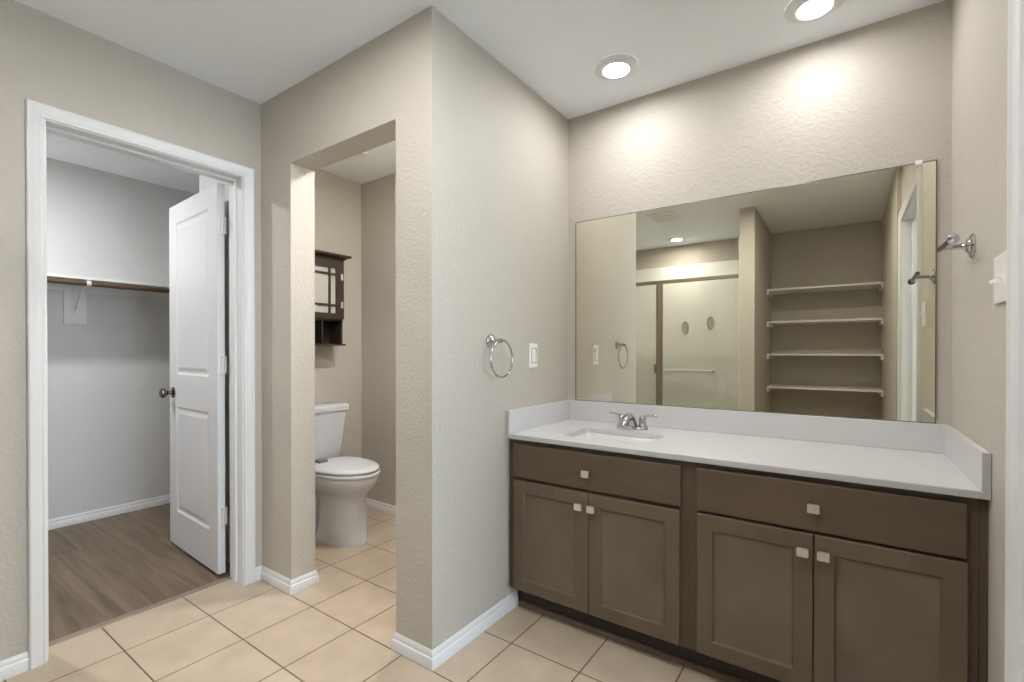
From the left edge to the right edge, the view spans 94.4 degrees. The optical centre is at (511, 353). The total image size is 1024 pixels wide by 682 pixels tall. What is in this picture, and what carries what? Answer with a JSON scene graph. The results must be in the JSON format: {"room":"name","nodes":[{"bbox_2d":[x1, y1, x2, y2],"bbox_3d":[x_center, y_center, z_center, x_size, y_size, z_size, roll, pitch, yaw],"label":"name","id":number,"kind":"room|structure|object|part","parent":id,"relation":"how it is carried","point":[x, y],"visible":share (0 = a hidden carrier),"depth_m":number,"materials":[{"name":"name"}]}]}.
{"room":"bathroom","nodes":[
{"label":"bathroom","id":0,"kind":"room"},
{"bbox_2d":[46,157,194,519],"bbox_3d":[-3.089,-0.066,3.123,0.100,2.438,3.650,0,0,35],"label":"wall","id":1,"kind":"structure","parent":0,"point":[109,421],"depth_m":3.35,"materials":[{"name":"paint"}]},
{"bbox_2d":[47,273,168,324],"bbox_3d":[-2.910,-0.345,2.996,0.338,0.292,3.450,0,0,35],"label":"closet shelf","id":2,"kind":"object","parent":1,"relation":"attached to","point":[68,318],"depth_m":3.20,"materials":[{"name":"white paint"}]},
{"bbox_3d":[-2.948,-0.367,3.199,0.006,0.209,0.028,0,0,35],"label":"wall plate","id":3,"kind":"part","parent":2,"relation":"part of","materials":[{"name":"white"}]},
{"bbox_3d":[-2.820,-0.367,3.109,0.320,0.210,0.028,0,0,35],"label":"rod bracket","id":4,"kind":"part","parent":2,"relation":"part of","materials":[{"name":"white metal"}]},
{"bbox_2d":[47,277,168,292],"bbox_3d":[-2.788,-0.449,2.910,0.033,0.033,3.440,0,0,35],"label":"closet rod","id":5,"kind":"object","parent":2,"relation":"attached to","point":[49,279],"visible":0.49,"depth_m":3.10,"materials":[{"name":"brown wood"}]},
{"bbox_2d":[48,494,169,529],"bbox_3d":[-2.588,1.122,2.777,1.125,0.066,3.450,0,0,35],"label":"baseboard","id":6,"kind":"structure","parent":1,"relation":"attached to","point":[87,516],"depth_m":3.35,"materials":[{"name":"white wood"}]},
{"bbox_2d":[0,0,261,660],"bbox_3d":[-2.046,-0.058,1.476,0.126,2.438,2.450,0,0,35],"label":"wall","id":7,"kind":"structure","parent":0,"point":[46,59],"depth_m":1.78,"materials":[{"name":"beige paint"}]},
{"bbox_2d":[0,651,28,680],"bbox_3d":[-1.901,1.127,1.568,0.013,0.066,0.428,0,0,35],"label":"baseboard","id":8,"kind":"structure","parent":7,"relation":"attached to","point":[17,664],"depth_m":1.71,"materials":[{"name":"white wood"}]},
{"bbox_2d":[25,99,255,669],"bbox_3d":[-1.540,0.112,2.071,0.020,2.092,0.818,0,0,35],"label":"trim","id":9,"kind":"structure","parent":7,"relation":"attached to","point":[36,113],"depth_m":1.77,"materials":[{"name":"white wood"}]},
{"bbox_2d":[49,576,231,646],"bbox_3d":[-1.659,1.154,2.159,0.040,0.007,0.708,0,0,35],"label":"trim","id":10,"kind":"structure","parent":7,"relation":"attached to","point":[86,630],"depth_m":2.11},
{"bbox_2d":[45,119,243,660],"bbox_3d":[-1.604,0.130,2.116,0.136,2.055,0.744,0,0,35],"label":"trim","id":11,"kind":"structure","parent":7,"relation":"attached to","point":[236,388],"depth_m":2.38,"materials":[{"name":"white wood"}]},
{"bbox_2d":[159,183,226,573],"bbox_3d":[-1.770,0.128,2.659,0.739,2.014,0.175,0,0,38],"label":"door","id":12,"kind":"structure","parent":7,"relation":"in","point":[197,224],"depth_m":2.60,"materials":[{"name":"white wood"}]},
{"bbox_3d":[-2.042,0.230,2.804,0.066,0.066,0.070,0,0,38],"label":"knob","id":13,"kind":"part","parent":12,"relation":"part of","materials":[{"name":"silver metal"}]},
{"bbox_2d":[199,175,200,191],"bbox_3d":[-1.490,-0.067,3.338,0.022,2.438,1.262,0,0,35],"label":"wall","id":14,"kind":"structure","parent":0,"point":[199,175],"depth_m":2.82,"materials":[{"name":"paint"}]},
{"bbox_2d":[201,5,454,649],"bbox_3d":[-1.033,-0.062,2.331,1.883,2.438,0.138,0,0,35],"label":"wall","id":15,"kind":"structure","parent":0,"point":[399,85],"depth_m":1.85,"materials":[{"name":"beige paint"}]},
{"bbox_2d":[255,498,395,594],"bbox_3d":[-0.781,1.122,2.697,1.631,0.066,1.070,0,0,35],"label":"baseboard","id":16,"kind":"structure","parent":15,"relation":"attached to","point":[289,586],"depth_m":2.37,"materials":[{"name":"white wood"}]},
{"bbox_2d":[315,169,361,457],"bbox_3d":[-1.448,-0.067,3.269,0.126,2.438,0.921,0,0,35],"label":"wall","id":17,"kind":"structure","parent":0,"point":[338,369],"depth_m":3.48,"materials":[{"name":"beige paint"}]},
{"bbox_2d":[315,250,351,345],"bbox_3d":[-1.343,-0.369,3.153,0.179,0.623,0.521,0,0,35],"label":"upper cabinet","id":18,"kind":"object","parent":17,"relation":"attached to","point":[329,267],"visible":0.45,"depth_m":3.22,"materials":[{"name":"brown wood"}]},
{"bbox_3d":[-1.300,-0.431,3.123,0.004,0.316,0.317,0,0,35],"label":"pane","id":19,"kind":"part","parent":18,"relation":"part of","materials":[{"name":"clear glass"}]},
{"bbox_3d":[-1.297,-0.436,3.121,0.018,0.394,0.429,0,0,35],"label":"door","id":20,"kind":"part","parent":18,"relation":"part of","materials":[{"name":"brown wood"}]},
{"bbox_3d":[-1.343,-0.659,3.152,0.179,0.043,0.521,0,0,35],"label":"crown","id":21,"kind":"part","parent":18,"relation":"part of","materials":[{"name":"brown wood"}]},
{"bbox_2d":[0,503,724,681],"bbox_3d":[-1.232,1.186,1.659,4.830,0.052,3.926,0,0,35],"label":"floor","id":22,"kind":"structure","parent":0,"point":[341,627],"depth_m":1.99,"materials":[{"name":"beige tile"}]},
{"bbox_2d":[315,402,380,546],"bbox_3d":[-1.119,0.747,3.013,0.702,0.813,0.434,0,0,35],"label":"toilet","id":23,"kind":"object","parent":22,"relation":"on","point":[343,484],"visible":0.72,"depth_m":2.87,"materials":[{"name":"white ceramic"}]},
{"bbox_3d":[-1.323,0.562,3.155,0.190,0.351,0.408,0,0,35],"label":"tank","id":24,"kind":"part","parent":23,"relation":"part of","materials":[{"name":"white ceramic"}]},
{"bbox_3d":[-1.321,0.363,3.152,0.210,0.047,0.434,0,0,35],"label":"tank lid","id":25,"kind":"part","parent":23,"relation":"part of","materials":[{"name":"white ceramic"}]},
{"bbox_3d":[-1.064,0.945,2.974,0.552,0.418,0.374,0,0,35],"label":"bowl","id":26,"kind":"part","parent":23,"relation":"part of","materials":[{"name":"white ceramic"}]},
{"bbox_3d":[-1.046,0.696,2.961,0.508,0.026,0.372,0,0,35],"label":"lid","id":27,"kind":"part","parent":23,"relation":"part of","materials":[{"name":"white plastic"}]},
{"bbox_3d":[-1.044,0.724,2.960,0.519,0.020,0.382,0,0,35],"label":"seat","id":28,"kind":"part","parent":23,"relation":"part of","materials":[{"name":"white plastic"}]},
{"bbox_2d":[510,439,689,648],"bbox_3d":[0.458,0.715,2.131,0.792,0.677,0.600,0,0,35],"label":"vanity cabinet","id":29,"kind":"object","parent":22,"relation":"on","point":[605,535],"depth_m":1.87,"materials":[{"name":"brown wood"}]},
{"bbox_3d":[0.003,0.714,2.154,0.020,0.676,0.019,0,0,35],"label":"filler strip","id":30,"kind":"part","parent":29,"relation":"part of","materials":[{"name":"brown wood"}]},
{"bbox_3d":[0.162,0.802,2.019,0.252,0.373,0.010,0,0,35],"label":"panel","id":31,"kind":"part","parent":29,"relation":"part of","materials":[{"name":"brown wood"}]},
{"bbox_3d":[0.160,0.802,2.015,0.364,0.485,0.019,0,0,35],"label":"door","id":32,"kind":"part","parent":29,"relation":"part of","materials":[{"name":"brown wood"}]},
{"bbox_3d":[0.268,0.616,1.913,0.032,0.027,0.024,0,0,35],"label":"knob","id":33,"kind":"part","parent":29,"relation":"part of","materials":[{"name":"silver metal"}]},
{"bbox_3d":[0.294,0.479,1.893,0.032,0.027,0.024,0,0,35],"label":"knob","id":34,"kind":"part","parent":29,"relation":"part of","materials":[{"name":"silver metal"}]},
{"bbox_3d":[0.314,0.616,1.881,0.032,0.027,0.024,0,0,35],"label":"knob","id":35,"kind":"part","parent":29,"relation":"part of","materials":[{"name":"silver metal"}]},
{"bbox_3d":[0.309,0.473,1.910,0.725,0.146,0.019,0,0,35],"label":"drawer","id":36,"kind":"part","parent":29,"relation":"part of","materials":[{"name":"brown wood"}]},
{"bbox_3d":[0.460,0.803,1.810,0.244,0.373,0.010,0,0,35],"label":"panel","id":37,"kind":"part","parent":29,"relation":"part of","materials":[{"name":"brown wood"}]},
{"bbox_3d":[0.458,0.803,1.807,0.357,0.485,0.019,0,0,35],"label":"door","id":38,"kind":"part","parent":29,"relation":"part of","materials":[{"name":"brown wood"}]},
{"bbox_2d":[506,400,990,499],"bbox_3d":[0.776,0.316,1.917,1.555,0.124,0.585,0,0,35],"label":"countertop","id":39,"kind":"structure","parent":29,"relation":"on","point":[924,457],"depth_m":1.81,"materials":[{"name":"white stone"}]},
{"bbox_2d":[572,432,657,443],"bbox_3d":[0.444,0.440,2.076,0.420,0.124,0.294,0,0,35],"label":"sink","id":40,"kind":"object","parent":39,"relation":"in","point":[600,436],"visible":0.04,"depth_m":2.19,"materials":[{"name":"grey ceramic"}]},
{"bbox_2d":[609,412,656,429],"bbox_3d":[0.576,0.317,2.270,0.176,0.078,0.176,0,0,-11],"label":"faucet","id":41,"kind":"object","parent":39,"relation":"on","point":[627,421],"visible":1,"depth_m":2.23,"materials":[{"name":"silver metal"}]},
{"bbox_3d":[0.532,0.319,2.293,0.046,0.054,0.046,0,0,35],"label":"handle","id":42,"kind":"part","parent":41,"relation":"part of","materials":[{"name":"silver metal"}]},
{"bbox_3d":[0.551,0.315,2.231,0.052,0.075,0.139,0,0,35],"label":"spout","id":43,"kind":"part","parent":41,"relation":"part of","materials":[{"name":"silver metal"}]},
{"bbox_3d":[0.574,0.349,2.264,0.154,0.014,0.052,0,0,35],"label":"plate","id":44,"kind":"part","parent":41,"relation":"part of","materials":[{"name":"silver metal"}]},
{"bbox_3d":[0.616,0.319,2.235,0.046,0.054,0.046,0,0,35],"label":"handle","id":45,"kind":"part","parent":41,"relation":"part of","materials":[{"name":"silver metal"}]},
{"bbox_3d":[0.644,0.296,2.220,0.069,0.024,0.017,0,0,27],"label":"lever","id":46,"kind":"part","parent":41,"relation":"part of","materials":[{"name":"silver metal"}]},
{"bbox_2d":[518,590,781,681],"bbox_3d":[0.663,1.107,1.760,1.555,0.104,0.028,0,0,35],"label":"toe kick","id":47,"kind":"object","parent":22,"relation":"on","point":[689,658],"visible":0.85,"depth_m":1.86,"materials":[{"name":"brown wood"}]},
{"bbox_2d":[690,462,987,681],"bbox_3d":[1.095,0.717,1.685,0.763,0.677,0.600,0,0,35],"label":"vanity cabinet","id":48,"kind":"object","parent":22,"relation":"on","point":[794,578],"depth_m":1.43,"materials":[{"name":"brown wood"}]},
{"bbox_3d":[0.795,0.802,1.575,0.232,0.377,0.010,0,0,35],"label":"panel","id":49,"kind":"part","parent":48,"relation":"part of","materials":[{"name":"brown wood"}]},
{"bbox_3d":[0.793,0.802,1.572,0.344,0.489,0.019,0,0,35],"label":"door","id":50,"kind":"part","parent":48,"relation":"part of","materials":[{"name":"brown wood"}]},
{"bbox_3d":[0.900,0.613,1.470,0.032,0.027,0.024,0,0,35],"label":"knob","id":51,"kind":"part","parent":48,"relation":"part of","materials":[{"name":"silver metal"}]},
{"bbox_3d":[0.923,0.473,1.453,0.032,0.027,0.024,0,0,35],"label":"knob","id":52,"kind":"part","parent":48,"relation":"part of","materials":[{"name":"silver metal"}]},
{"bbox_3d":[0.945,0.613,1.438,0.032,0.027,0.024,0,0,35],"label":"knob","id":53,"kind":"part","parent":48,"relation":"part of","materials":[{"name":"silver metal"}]},
{"bbox_3d":[0.935,0.474,1.471,0.695,0.148,0.019,0,0,35],"label":"drawer","id":54,"kind":"part","parent":48,"relation":"part of","materials":[{"name":"brown wood"}]},
{"bbox_3d":[1.081,0.803,1.375,0.235,0.377,0.010,0,0,35],"label":"panel","id":55,"kind":"part","parent":48,"relation":"part of","materials":[{"name":"brown wood"}]},
{"bbox_3d":[1.079,0.803,1.372,0.348,0.489,0.019,0,0,35],"label":"door","id":56,"kind":"part","parent":48,"relation":"part of","materials":[{"name":"brown wood"}]},
{"bbox_3d":[1.261,0.719,1.272,0.018,0.676,0.019,0,0,35],"label":"filler strip","id":57,"kind":"part","parent":48,"relation":"part of","materials":[{"name":"brown wood"}]},
{"bbox_2d":[15,0,944,193],"bbox_3d":[0.021,-1.324,0.907,7.730,0.100,5.400,0,0,35],"label":"ceiling","id":58,"kind":"structure","parent":0,"point":[253,50],"depth_m":1.91,"materials":[{"name":"paint"}]},
{"bbox_2d":[339,151,368,163],"bbox_3d":[-1.092,-1.274,2.987,0.260,0.020,0.260,0,0,35],"label":"exhaust fan","id":59,"kind":"object","parent":58,"relation":"attached to","point":[365,153],"visible":0.3,"depth_m":3.07,"materials":[{"name":"white plastic"}]},
{"bbox_2d":[594,54,637,80],"bbox_3d":[0.464,-1.271,2.115,0.193,0.017,0.193,0,0,35],"label":"recessed light","id":60,"kind":"object","parent":58,"relation":"in","point":[612,67],"visible":1,"depth_m":2.09,"materials":[{"name":"white plastic"}]},
{"bbox_2d":[784,0,844,23],"bbox_3d":[1.107,-1.269,1.734,0.193,0.017,0.193,0,0,35],"label":"recessed light","id":61,"kind":"object","parent":58,"relation":"in","point":[797,11],"visible":1,"depth_m":1.74,"materials":[{"name":"white plastic"}]},
{"bbox_2d":[455,25,567,632],"bbox_3d":[-0.009,-0.062,2.261,0.126,2.438,0.921,0,0,35],"label":"wall partition","id":62,"kind":"structure","parent":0,"point":[511,145],"depth_m":2.07,"materials":[{"name":"beige paint"}]},
{"bbox_2d":[391,590,517,670],"bbox_3d":[-0.222,1.125,2.024,0.222,0.066,0.558,0,0,35],"label":"baseboard","id":63,"kind":"structure","parent":62,"relation":"attached to","point":[430,659],"depth_m":1.84,"materials":[{"name":"white wood"}]},
{"bbox_2d":[486,334,512,377],"bbox_3d":[-0.059,0.009,2.027,0.062,0.189,0.164,0,0,35],"label":"towel ring","id":64,"kind":"object","parent":62,"relation":"attached to","point":[491,342],"visible":1,"depth_m":2.01,"materials":[{"name":"silver metal"}]},
{"bbox_2d":[529,343,536,367],"bbox_3d":[0.105,0.008,2.305,0.012,0.118,0.072,0,0,35],"label":"dimmer switch","id":65,"kind":"object","parent":62,"relation":"attached to","point":[532,346],"visible":1,"depth_m":2.30,"materials":[{"name":"white plastic"}]},
{"bbox_2d":[361,0,952,505],"bbox_3d":[0.256,-0.064,2.704,3.566,2.438,0.142,0,0,35],"label":"wall","id":66,"kind":"structure","parent":0,"point":[877,95],"depth_m":2.08,"materials":[{"name":"beige paint"}]},
{"bbox_2d":[575,159,936,423],"bbox_3d":[0.946,-0.233,2.148,1.467,0.969,0.008,0,0,35],"label":"wall mirror","id":67,"kind":"object","parent":66,"relation":"attached to","point":[818,297],"visible":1,"depth_m":2.02,"materials":[{"name":"clear glass"}]},
{"bbox_2d":[569,400,947,453],"bbox_3d":[0.938,0.304,2.149,1.555,0.104,0.018,0,0,35],"label":"backsplash","id":68,"kind":"structure","parent":66,"relation":"attached to","point":[914,436],"depth_m":2.00,"materials":[{"name":"white stone"}]},
{"bbox_2d":[951,0,1007,681],"bbox_3d":[0.630,-0.052,0.240,0.126,2.438,3.497,0,0,35],"label":"wall","id":69,"kind":"structure","parent":0,"point":[979,27],"depth_m":1.31,"materials":[{"name":"beige paint"}]},
{"bbox_2d":[937,233,975,257],"bbox_3d":[1.320,-0.324,1.405,0.080,0.072,0.222,0,0,35],"label":"towel holder","id":70,"kind":"object","parent":69,"relation":"attached to","point":[969,246],"visible":1,"depth_m":1.40,"materials":[{"name":"silver metal"}]},
{"bbox_2d":[988,250,1006,304],"bbox_3d":[1.181,-0.183,1.155,0.021,0.118,0.116,0,0,35],"label":"light switch","id":71,"kind":"object","parent":69,"relation":"attached to","point":[1000,262],"visible":0.92,"depth_m":1.15,"materials":[{"name":"white plastic"}]},
{"bbox_3d":[1.188,-0.183,1.151,0.006,0.118,0.116,0,0,35],"label":"plate","id":72,"kind":"part","parent":71,"relation":"part of","materials":[{"name":"white plastic"}]},
{"bbox_2d":[1004,0,1023,681],"bbox_3d":[0.814,0.119,0.631,0.020,2.092,1.038,0,0,35],"label":"trim","id":73,"kind":"structure","parent":69,"relation":"attached to","point":[1014,478],"depth_m":1.03,"materials":[{"name":"white wood"}]},
{"bbox_2d":[1023,617,1023,681],"bbox_3d":[0.874,0.138,0.590,0.126,2.055,0.964,0,0,35],"label":"trim","id":74,"kind":"structure","parent":69,"relation":"attached to","point":[1023,617],"depth_m":1.01,"materials":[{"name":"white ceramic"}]}
]}

